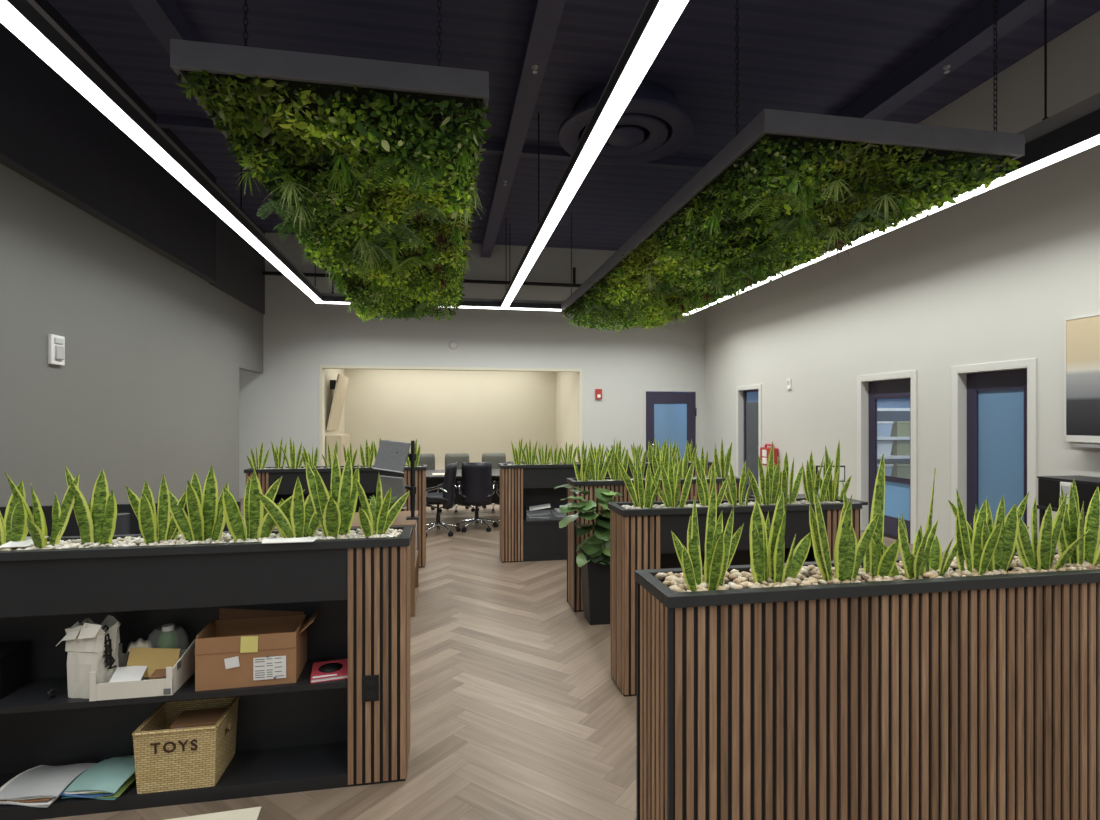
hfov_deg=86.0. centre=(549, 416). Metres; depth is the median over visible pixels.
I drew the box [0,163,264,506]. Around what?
wall
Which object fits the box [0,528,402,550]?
pebbles
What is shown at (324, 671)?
picture book
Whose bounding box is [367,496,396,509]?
plant
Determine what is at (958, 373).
trim
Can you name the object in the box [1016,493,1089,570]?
snake plant
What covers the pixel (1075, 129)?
linear light
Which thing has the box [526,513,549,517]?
paper stack
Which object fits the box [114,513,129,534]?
canister
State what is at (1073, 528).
snake plant
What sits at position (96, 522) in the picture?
snake plant
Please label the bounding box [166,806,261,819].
board
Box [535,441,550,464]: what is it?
snake plant
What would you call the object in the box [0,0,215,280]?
wall
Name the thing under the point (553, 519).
shelf
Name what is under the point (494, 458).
office chair
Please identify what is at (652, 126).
ceiling vent
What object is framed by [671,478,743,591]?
snake plant
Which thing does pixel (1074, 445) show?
wall ledge
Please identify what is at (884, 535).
floor
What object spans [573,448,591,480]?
snake plant
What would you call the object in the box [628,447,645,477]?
snake plant
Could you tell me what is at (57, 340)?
grille
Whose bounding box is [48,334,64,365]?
fire alarm strobe
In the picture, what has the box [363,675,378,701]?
power outlet
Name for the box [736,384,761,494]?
trim
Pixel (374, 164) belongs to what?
panel
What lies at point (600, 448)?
snake plant
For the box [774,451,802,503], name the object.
snake plant
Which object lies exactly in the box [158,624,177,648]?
bottle
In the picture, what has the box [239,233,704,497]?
wall
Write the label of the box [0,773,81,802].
sheaf
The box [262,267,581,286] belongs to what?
pipe
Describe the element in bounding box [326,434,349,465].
cabinet
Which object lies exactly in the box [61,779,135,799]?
folder
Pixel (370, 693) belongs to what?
receptacle
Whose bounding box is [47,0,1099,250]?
ceiling
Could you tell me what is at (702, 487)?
snake plant
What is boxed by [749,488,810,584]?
snake plant
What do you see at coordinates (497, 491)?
office chair
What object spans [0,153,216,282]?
trim
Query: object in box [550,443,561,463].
snake plant
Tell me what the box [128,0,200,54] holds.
beam
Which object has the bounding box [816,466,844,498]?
monitor
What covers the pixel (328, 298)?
linear light
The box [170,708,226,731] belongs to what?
box
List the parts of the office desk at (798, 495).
leg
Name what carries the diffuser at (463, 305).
attached to the linear light at (328, 298)
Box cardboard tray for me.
[89,639,194,700]
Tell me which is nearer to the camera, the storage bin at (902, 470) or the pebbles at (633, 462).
the pebbles at (633, 462)
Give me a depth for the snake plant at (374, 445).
6.29 m
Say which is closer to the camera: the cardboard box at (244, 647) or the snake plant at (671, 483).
the cardboard box at (244, 647)
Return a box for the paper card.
[0,536,48,547]
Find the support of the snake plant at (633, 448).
in the pebbles at (633, 462)
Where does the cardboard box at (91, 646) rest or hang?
on the shelving unit at (302, 735)
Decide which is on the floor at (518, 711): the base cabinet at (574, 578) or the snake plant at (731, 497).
the base cabinet at (574, 578)
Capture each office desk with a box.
[0,501,240,536]
[242,512,359,530]
[749,493,867,539]
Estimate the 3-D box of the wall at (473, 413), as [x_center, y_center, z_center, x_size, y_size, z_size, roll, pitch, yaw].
[-2.473,0.075,15.151,5.330,3.050,0.100,0,0,-10]
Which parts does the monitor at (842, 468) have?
casing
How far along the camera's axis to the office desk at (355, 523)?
4.81 m
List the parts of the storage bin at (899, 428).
lid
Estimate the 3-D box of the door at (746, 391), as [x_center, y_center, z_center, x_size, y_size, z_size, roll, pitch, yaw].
[3.935,0.532,11.426,0.104,2.116,0.772,0,0,-10]
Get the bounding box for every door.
[646,392,696,460]
[744,390,757,496]
[869,378,910,540]
[967,369,1026,529]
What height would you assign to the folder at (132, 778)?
0.030 m
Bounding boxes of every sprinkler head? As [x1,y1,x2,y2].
[532,65,537,73]
[943,65,950,73]
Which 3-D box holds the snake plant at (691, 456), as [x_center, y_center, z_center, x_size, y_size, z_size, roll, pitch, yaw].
[1.671,0.413,7.013,0.166,0.309,0.098,0,0,-30]
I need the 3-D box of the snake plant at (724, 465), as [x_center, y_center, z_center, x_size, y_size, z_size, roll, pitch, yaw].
[1.527,0.374,5.190,0.184,0.388,0.108,0,0,-29]
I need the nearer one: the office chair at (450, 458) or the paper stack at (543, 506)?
the paper stack at (543, 506)
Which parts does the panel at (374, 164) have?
chain, chain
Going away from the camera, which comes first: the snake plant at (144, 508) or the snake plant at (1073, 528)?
the snake plant at (1073, 528)
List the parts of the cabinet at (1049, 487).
button panel, lid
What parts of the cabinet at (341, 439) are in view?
door, door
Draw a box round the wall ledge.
[1073,444,1099,447]
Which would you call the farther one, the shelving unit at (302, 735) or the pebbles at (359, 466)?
the pebbles at (359, 466)
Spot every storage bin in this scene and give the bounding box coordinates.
[877,421,893,436]
[877,440,893,455]
[877,463,893,475]
[884,462,909,478]
[890,440,909,455]
[891,421,909,436]
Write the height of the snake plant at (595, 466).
0.375 m
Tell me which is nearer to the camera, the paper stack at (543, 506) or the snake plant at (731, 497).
the snake plant at (731, 497)
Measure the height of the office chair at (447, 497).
0.970 m
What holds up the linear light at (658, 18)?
hanging from the ceiling
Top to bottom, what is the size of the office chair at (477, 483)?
0.970 m
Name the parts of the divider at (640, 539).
panel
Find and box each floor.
[40,498,943,819]
[862,530,910,543]
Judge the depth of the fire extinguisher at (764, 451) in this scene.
10.55 m
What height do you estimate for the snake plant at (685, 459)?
0.313 m
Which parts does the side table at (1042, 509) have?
leg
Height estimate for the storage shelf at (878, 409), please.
2.300 m
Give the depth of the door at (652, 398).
13.19 m
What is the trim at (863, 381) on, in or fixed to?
attached to the wall at (996, 274)
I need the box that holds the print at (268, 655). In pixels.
[255,655,283,678]
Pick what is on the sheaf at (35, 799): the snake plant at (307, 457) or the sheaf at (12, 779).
the sheaf at (12, 779)
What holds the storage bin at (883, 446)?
on the storage shelf at (878, 409)
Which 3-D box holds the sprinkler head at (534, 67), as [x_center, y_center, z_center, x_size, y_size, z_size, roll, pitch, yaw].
[-0.144,-3.337,5.664,0.060,0.056,0.060,0,0,-10]
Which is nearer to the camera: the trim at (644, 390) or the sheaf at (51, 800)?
the sheaf at (51, 800)
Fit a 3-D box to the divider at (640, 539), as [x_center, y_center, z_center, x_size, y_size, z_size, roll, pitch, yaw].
[1.139,1.065,3.644,1.532,1.070,0.312,0,0,-10]
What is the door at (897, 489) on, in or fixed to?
in the wall at (996, 274)
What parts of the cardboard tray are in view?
corner post, corner post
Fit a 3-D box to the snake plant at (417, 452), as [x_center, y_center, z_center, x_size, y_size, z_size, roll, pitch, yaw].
[-1.493,0.403,6.405,0.173,0.332,0.134,0,0,-10]
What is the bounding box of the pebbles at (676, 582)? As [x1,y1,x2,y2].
[655,554,1099,591]
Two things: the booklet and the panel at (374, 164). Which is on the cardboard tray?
the booklet
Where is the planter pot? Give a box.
[580,549,609,624]
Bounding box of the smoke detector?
[449,341,457,349]
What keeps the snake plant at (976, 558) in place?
in the pebbles at (676, 582)
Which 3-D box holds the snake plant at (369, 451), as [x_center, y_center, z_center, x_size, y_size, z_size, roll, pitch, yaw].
[-1.927,0.395,6.300,0.157,0.347,0.123,0,0,31]
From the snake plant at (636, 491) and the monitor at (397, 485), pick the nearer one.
the snake plant at (636, 491)
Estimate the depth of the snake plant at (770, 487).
3.64 m
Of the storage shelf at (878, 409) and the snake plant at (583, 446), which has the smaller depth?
the snake plant at (583, 446)
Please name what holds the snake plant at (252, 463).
in the pebbles at (359, 466)
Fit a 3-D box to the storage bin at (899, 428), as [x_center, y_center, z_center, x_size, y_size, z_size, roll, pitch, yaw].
[5.808,0.199,9.862,0.334,0.252,0.384,0,0,-10]
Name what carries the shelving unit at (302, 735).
on the floor at (518, 711)
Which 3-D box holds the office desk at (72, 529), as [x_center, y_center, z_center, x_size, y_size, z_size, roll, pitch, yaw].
[-3.020,1.085,3.491,1.990,1.030,0.700,0,0,-10]
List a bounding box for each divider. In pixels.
[608,497,861,696]
[634,549,1099,819]
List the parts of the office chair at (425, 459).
backrest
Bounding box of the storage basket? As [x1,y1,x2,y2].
[132,696,238,793]
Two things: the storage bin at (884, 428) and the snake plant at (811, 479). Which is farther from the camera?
the storage bin at (884, 428)
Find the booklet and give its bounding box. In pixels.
[109,666,146,681]
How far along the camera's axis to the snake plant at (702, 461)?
5.18 m
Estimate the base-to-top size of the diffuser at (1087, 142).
0.014 m
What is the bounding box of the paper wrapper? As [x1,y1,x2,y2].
[126,638,153,661]
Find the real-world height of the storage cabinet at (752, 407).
1.920 m
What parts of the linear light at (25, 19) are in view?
rod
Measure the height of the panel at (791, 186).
2.208 m
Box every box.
[56,615,120,698]
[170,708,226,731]
[194,608,319,690]
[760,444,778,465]
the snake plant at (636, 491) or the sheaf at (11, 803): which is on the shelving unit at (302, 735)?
the sheaf at (11, 803)
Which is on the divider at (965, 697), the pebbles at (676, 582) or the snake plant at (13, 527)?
the pebbles at (676, 582)
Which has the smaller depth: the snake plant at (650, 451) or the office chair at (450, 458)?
the snake plant at (650, 451)
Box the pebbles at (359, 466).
[256,466,421,468]
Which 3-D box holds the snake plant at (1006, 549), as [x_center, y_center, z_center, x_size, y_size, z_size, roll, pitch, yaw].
[1.565,0.418,2.095,0.325,0.303,0.134,0,0,-32]
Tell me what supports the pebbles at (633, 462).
in the base cabinet at (523, 538)
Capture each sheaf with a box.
[0,763,96,799]
[0,765,52,799]
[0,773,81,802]
[0,795,60,806]
[1,776,77,804]
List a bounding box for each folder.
[60,759,113,797]
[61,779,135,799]
[63,790,102,793]
[64,756,134,793]
[83,757,134,793]
[97,773,135,797]
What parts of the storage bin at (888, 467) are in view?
lid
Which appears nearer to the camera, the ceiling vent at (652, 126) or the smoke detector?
the ceiling vent at (652, 126)
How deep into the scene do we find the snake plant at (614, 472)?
5.05 m
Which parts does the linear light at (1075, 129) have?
rod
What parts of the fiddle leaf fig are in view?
stem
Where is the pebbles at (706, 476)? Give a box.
[589,476,724,480]
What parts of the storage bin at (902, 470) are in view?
lid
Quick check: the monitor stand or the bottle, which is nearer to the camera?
the bottle
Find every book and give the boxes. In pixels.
[310,659,347,682]
[416,521,416,551]
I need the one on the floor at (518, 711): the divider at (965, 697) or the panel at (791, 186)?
the divider at (965, 697)
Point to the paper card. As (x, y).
(28, 541)
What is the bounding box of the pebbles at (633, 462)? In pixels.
[507,462,668,464]
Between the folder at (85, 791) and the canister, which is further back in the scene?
the canister
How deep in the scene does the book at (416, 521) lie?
5.34 m
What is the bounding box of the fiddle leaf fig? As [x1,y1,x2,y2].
[554,484,622,566]
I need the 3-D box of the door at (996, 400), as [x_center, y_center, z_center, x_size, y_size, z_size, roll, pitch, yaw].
[4.870,0.547,6.372,0.049,2.086,0.812,0,0,-10]
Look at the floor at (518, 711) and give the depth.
3.22 m
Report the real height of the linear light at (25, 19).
1.598 m
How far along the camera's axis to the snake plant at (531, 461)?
6.64 m
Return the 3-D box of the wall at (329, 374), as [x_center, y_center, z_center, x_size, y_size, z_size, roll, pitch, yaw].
[-4.912,0.075,13.372,0.100,3.050,2.740,0,0,-10]
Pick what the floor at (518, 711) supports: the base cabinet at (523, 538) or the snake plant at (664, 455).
the base cabinet at (523, 538)
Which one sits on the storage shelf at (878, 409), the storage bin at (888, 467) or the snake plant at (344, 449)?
the storage bin at (888, 467)
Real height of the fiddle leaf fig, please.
0.620 m
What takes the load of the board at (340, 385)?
attached to the wall at (329, 374)
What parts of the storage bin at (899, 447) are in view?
lid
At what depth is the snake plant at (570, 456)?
6.74 m
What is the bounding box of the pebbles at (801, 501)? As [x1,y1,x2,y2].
[622,500,840,508]
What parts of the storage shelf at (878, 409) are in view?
shelf, shelf, shelf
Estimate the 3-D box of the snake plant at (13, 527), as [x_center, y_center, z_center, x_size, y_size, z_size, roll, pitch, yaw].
[-2.252,0.418,2.439,0.241,0.309,0.100,0,0,15]
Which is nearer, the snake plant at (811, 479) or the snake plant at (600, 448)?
the snake plant at (811, 479)
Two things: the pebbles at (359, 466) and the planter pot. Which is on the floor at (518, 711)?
the planter pot
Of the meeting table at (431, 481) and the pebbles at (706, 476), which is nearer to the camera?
the pebbles at (706, 476)
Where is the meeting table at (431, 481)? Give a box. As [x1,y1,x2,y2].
[426,469,499,504]
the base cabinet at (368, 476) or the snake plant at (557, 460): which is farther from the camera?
the snake plant at (557, 460)
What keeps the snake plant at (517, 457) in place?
in the pebbles at (633, 462)
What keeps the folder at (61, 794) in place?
on the folder at (132, 778)
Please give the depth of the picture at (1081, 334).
5.42 m
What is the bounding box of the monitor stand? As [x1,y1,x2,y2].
[397,441,418,519]
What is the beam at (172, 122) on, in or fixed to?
attached to the ceiling
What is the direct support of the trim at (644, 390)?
attached to the wall at (301, 334)
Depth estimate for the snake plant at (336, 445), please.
6.24 m
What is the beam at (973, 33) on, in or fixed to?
attached to the ceiling
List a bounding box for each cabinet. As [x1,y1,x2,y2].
[244,465,426,567]
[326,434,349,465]
[498,460,712,562]
[566,475,739,611]
[747,402,757,484]
[1037,475,1099,511]
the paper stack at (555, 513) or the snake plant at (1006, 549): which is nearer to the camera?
the snake plant at (1006, 549)
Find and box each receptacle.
[367,679,374,686]
[367,690,374,697]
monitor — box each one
[373,440,410,472]
[380,475,406,508]
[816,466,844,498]
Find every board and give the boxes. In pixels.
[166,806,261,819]
[326,374,348,430]
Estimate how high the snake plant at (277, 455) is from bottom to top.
0.363 m
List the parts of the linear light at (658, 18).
rod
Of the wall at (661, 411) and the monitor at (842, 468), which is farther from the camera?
the wall at (661, 411)
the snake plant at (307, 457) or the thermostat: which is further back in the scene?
the thermostat
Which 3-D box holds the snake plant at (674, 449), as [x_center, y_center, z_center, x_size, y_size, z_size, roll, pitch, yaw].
[1.425,0.406,7.008,0.183,0.325,0.121,0,0,1]
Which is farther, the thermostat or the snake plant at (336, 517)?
the thermostat
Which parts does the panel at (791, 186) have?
chain, chain, frame, chain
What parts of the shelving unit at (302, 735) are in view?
cable coil, panel, paper strip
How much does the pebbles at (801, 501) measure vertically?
0.046 m
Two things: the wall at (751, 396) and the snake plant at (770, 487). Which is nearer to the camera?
the snake plant at (770, 487)
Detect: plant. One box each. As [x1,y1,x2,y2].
[0,480,27,549]
[5,472,78,548]
[65,466,116,547]
[125,473,185,544]
[169,465,228,541]
[222,467,304,541]
[247,442,269,468]
[256,477,331,537]
[271,438,286,468]
[280,438,304,468]
[302,446,317,467]
[305,451,359,538]
[322,441,337,467]
[343,442,356,467]
[356,474,409,537]
[360,439,373,467]
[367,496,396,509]
[373,437,380,459]
[406,439,419,466]
[511,439,526,464]
[521,441,536,464]
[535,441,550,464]
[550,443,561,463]
[561,441,576,463]
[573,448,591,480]
[577,440,588,463]
[586,443,614,480]
[594,444,606,463]
[606,440,628,479]
[606,441,624,462]
[616,457,662,508]
[625,442,642,462]
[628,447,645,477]
[647,438,662,462]
[647,453,693,507]
[652,438,676,478]
[666,440,678,461]
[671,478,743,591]
[675,446,694,478]
[686,439,697,461]
[695,447,712,478]
[696,461,727,505]
[714,440,731,477]
[722,460,752,505]
[747,441,781,504]
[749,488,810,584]
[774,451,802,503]
[802,450,832,503]
[809,486,879,582]
[819,441,851,501]
[842,453,898,578]
[866,514,937,578]
[910,468,958,577]
[948,491,1029,571]
[955,488,1002,574]
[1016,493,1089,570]
[1058,479,1099,566]
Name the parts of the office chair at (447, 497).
leg, armrest, seat, leg, leg, backrest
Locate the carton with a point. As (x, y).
(158, 673)
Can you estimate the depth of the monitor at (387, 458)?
4.95 m
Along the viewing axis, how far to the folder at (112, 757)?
2.38 m
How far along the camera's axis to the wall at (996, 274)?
6.99 m
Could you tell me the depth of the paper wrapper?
2.56 m
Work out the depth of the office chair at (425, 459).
10.12 m
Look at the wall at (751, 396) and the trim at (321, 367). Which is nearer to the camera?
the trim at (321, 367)
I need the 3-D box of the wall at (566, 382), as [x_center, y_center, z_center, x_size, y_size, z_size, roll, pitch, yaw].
[0.432,0.075,14.332,0.100,3.050,2.740,0,0,-10]
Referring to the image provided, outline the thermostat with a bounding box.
[787,379,790,389]
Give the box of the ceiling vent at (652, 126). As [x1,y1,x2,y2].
[558,81,693,164]
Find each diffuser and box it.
[315,301,688,314]
[686,135,1099,313]
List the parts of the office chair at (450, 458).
backrest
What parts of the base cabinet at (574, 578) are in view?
corner post, corner post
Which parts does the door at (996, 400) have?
pane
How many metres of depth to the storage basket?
2.45 m
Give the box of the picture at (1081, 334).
[1064,314,1099,442]
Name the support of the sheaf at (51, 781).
on the sheaf at (12, 779)
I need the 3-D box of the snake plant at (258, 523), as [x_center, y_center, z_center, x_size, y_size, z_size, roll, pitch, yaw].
[-1.270,0.394,2.620,0.324,0.352,0.116,0,0,-30]
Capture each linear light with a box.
[0,0,322,301]
[315,225,688,314]
[501,0,688,307]
[686,0,1099,313]
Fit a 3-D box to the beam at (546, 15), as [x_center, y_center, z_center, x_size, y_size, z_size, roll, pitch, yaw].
[-0.038,-3.506,5.073,0.220,0.283,15.000,0,0,-10]
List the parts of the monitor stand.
arm, arm, plate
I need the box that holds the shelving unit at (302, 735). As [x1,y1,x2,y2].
[0,525,412,819]
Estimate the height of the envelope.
0.124 m
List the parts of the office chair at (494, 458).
backrest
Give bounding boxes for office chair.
[418,454,439,511]
[426,462,460,536]
[440,453,474,513]
[455,462,497,531]
[478,453,505,512]
[493,461,527,526]
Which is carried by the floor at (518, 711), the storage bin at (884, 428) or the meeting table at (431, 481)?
the meeting table at (431, 481)
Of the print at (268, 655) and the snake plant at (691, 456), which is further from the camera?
the snake plant at (691, 456)
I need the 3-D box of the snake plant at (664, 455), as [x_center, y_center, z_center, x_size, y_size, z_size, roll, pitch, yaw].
[0.987,0.374,5.167,0.228,0.390,0.117,0,0,-10]
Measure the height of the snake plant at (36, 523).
0.353 m
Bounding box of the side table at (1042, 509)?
[1037,505,1086,531]
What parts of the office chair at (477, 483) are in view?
leg, leg, seat, backrest, leg, leg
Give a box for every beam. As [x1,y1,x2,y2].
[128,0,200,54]
[156,115,709,169]
[480,0,565,257]
[835,0,1055,119]
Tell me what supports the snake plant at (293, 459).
in the pebbles at (359, 466)
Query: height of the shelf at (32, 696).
0.025 m
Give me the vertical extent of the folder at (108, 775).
0.045 m
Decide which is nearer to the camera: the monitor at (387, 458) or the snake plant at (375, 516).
the snake plant at (375, 516)
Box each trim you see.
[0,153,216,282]
[319,365,581,465]
[643,389,697,456]
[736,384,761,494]
[857,370,916,544]
[951,358,1036,547]
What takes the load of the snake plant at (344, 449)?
in the pebbles at (359, 466)
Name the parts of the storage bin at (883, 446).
lid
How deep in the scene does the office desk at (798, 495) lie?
6.08 m
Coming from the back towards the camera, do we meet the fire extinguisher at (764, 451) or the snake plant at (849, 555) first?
the fire extinguisher at (764, 451)
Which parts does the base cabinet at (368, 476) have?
panel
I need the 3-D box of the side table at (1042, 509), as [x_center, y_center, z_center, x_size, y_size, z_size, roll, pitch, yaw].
[4.771,1.200,4.718,0.500,0.800,1.400,0,0,-10]
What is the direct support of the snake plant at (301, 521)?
in the pebbles at (226, 537)
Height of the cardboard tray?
0.145 m
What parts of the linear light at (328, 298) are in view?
rod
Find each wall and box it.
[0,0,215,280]
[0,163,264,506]
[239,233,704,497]
[324,369,344,465]
[345,369,555,469]
[556,372,577,461]
[654,404,669,451]
[670,11,1099,553]
[747,391,757,401]
[877,398,909,462]
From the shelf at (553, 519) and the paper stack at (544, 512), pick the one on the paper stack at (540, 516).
the paper stack at (544, 512)
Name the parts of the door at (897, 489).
pane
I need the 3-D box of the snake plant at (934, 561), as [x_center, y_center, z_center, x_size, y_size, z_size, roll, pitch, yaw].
[1.324,0.374,2.048,0.249,0.395,0.099,0,0,-10]
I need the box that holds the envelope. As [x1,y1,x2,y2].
[127,647,180,676]
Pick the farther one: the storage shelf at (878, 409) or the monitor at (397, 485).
the storage shelf at (878, 409)
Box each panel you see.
[170,0,491,323]
[561,0,1024,332]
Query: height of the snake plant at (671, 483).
0.359 m
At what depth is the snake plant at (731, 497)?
3.63 m
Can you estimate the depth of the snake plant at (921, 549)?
1.98 m
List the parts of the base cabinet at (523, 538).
door, panel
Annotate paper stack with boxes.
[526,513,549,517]
[528,510,549,516]
[529,503,550,510]
[553,511,566,515]
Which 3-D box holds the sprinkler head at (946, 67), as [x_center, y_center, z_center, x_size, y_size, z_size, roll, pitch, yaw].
[3.809,-3.337,5.663,0.060,0.056,0.060,0,0,-10]
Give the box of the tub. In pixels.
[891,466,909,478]
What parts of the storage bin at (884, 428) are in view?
lid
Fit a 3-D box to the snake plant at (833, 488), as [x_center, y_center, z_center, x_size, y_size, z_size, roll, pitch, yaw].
[1.815,0.353,3.774,0.210,0.432,0.099,0,0,-27]
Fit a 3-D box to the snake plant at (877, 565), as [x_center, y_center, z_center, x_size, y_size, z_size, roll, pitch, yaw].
[1.076,0.345,2.001,0.175,0.447,0.080,0,0,14]
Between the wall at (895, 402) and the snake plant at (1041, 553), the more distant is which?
the wall at (895, 402)
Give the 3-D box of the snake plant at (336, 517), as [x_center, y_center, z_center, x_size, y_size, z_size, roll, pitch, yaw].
[-0.994,0.363,2.653,0.201,0.415,0.174,0,0,25]
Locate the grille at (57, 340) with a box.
[54,337,63,343]
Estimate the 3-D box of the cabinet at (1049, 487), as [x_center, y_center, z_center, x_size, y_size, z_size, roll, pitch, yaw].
[4.726,0.668,4.939,0.479,0.262,0.928,0,0,-10]
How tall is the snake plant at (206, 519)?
0.365 m
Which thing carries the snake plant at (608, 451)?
in the pebbles at (633, 462)
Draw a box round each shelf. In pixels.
[0,658,347,713]
[523,516,563,523]
[877,408,909,458]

